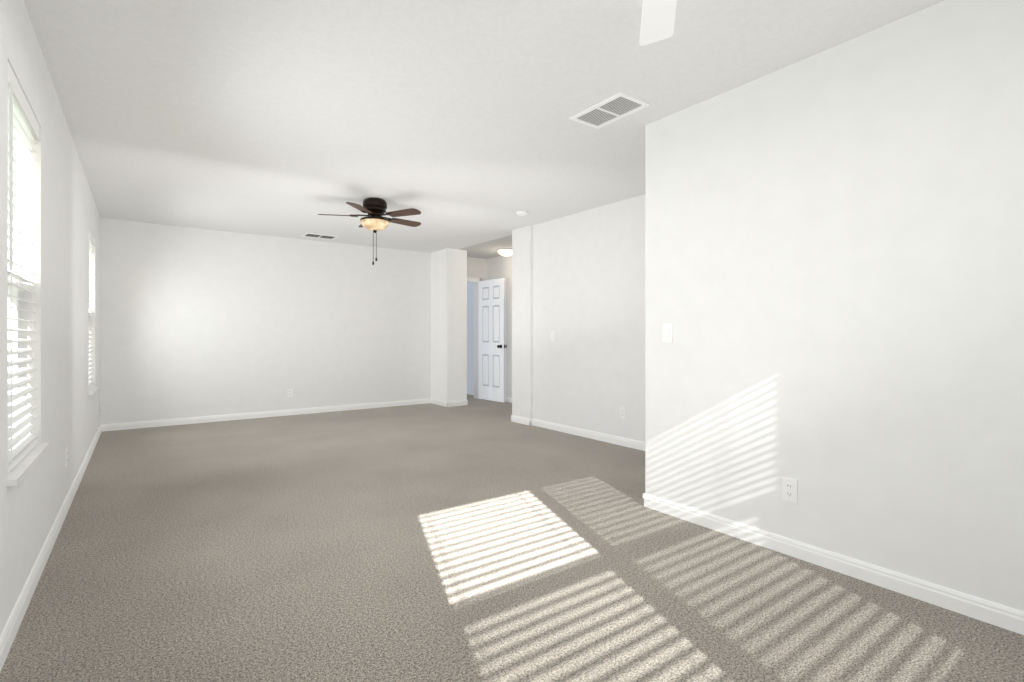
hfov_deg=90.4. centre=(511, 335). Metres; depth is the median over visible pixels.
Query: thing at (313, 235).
ceiling vent
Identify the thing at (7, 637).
baseboard
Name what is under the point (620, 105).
ceiling vent
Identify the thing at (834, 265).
wall
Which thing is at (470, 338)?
wall
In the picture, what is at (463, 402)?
baseboard
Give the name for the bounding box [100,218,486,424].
wall
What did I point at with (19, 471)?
window sill
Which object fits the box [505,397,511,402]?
baseboard
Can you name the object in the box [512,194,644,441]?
wall
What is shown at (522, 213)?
smoke detector
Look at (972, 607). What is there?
baseboard
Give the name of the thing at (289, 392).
electrical outlet
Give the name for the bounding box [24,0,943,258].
ceiling
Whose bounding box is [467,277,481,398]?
door frame
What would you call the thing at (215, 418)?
baseboard
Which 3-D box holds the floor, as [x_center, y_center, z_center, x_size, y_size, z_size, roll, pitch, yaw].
[-0.557,1.140,4.586,5.570,0.100,9.450,0,0,-36]
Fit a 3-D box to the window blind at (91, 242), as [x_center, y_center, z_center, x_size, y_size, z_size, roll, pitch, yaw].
[-4.039,-0.243,4.840,0.065,1.490,0.784,0,0,-36]
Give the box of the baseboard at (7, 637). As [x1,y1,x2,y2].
[0,425,103,671]
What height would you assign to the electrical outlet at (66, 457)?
0.116 m
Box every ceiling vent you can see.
[302,233,338,239]
[569,92,649,128]
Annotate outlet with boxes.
[65,447,67,466]
[287,389,292,396]
[620,407,625,418]
[782,477,797,503]
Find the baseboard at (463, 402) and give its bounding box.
[448,400,467,406]
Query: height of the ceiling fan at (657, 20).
0.182 m
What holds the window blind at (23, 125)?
attached to the wall at (66, 214)
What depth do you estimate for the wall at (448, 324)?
7.94 m
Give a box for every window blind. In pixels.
[8,62,38,472]
[89,228,94,389]
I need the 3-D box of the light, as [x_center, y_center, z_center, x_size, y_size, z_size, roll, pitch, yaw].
[-0.085,-1.302,7.955,0.300,0.095,0.300,0,0,-36]
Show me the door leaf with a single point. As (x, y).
(491, 337)
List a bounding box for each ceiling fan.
[318,198,420,264]
[639,0,676,45]
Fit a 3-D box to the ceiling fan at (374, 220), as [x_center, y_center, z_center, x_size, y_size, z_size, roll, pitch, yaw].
[-1.359,-1.038,5.073,1.022,0.625,1.018,0,0,-36]
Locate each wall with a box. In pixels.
[0,0,99,635]
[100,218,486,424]
[431,248,466,401]
[467,282,473,394]
[487,255,511,397]
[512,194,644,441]
[645,0,1023,611]
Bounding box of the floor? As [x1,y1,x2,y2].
[0,394,1023,681]
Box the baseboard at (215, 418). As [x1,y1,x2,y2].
[101,398,427,430]
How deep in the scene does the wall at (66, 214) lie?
2.54 m
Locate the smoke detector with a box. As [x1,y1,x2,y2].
[516,210,527,215]
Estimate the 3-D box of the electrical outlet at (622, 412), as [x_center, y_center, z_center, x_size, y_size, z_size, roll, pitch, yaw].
[1.100,0.765,5.047,0.009,0.116,0.072,0,0,-36]
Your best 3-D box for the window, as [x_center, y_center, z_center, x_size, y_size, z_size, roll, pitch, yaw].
[-2.087,-0.240,2.037,0.065,1.500,0.730,0,0,-36]
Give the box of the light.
[497,248,511,255]
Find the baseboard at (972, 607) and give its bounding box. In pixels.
[642,493,1023,634]
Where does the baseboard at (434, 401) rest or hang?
attached to the wall at (448, 324)
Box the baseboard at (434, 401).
[428,398,447,406]
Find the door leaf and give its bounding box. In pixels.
[478,278,504,402]
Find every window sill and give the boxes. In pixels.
[6,443,48,486]
[88,386,98,395]
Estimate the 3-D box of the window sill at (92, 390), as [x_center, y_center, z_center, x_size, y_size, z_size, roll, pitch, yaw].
[-4.034,0.519,4.844,0.103,0.021,0.840,0,0,-36]
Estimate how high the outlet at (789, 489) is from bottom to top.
0.116 m
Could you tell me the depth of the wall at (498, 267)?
8.40 m

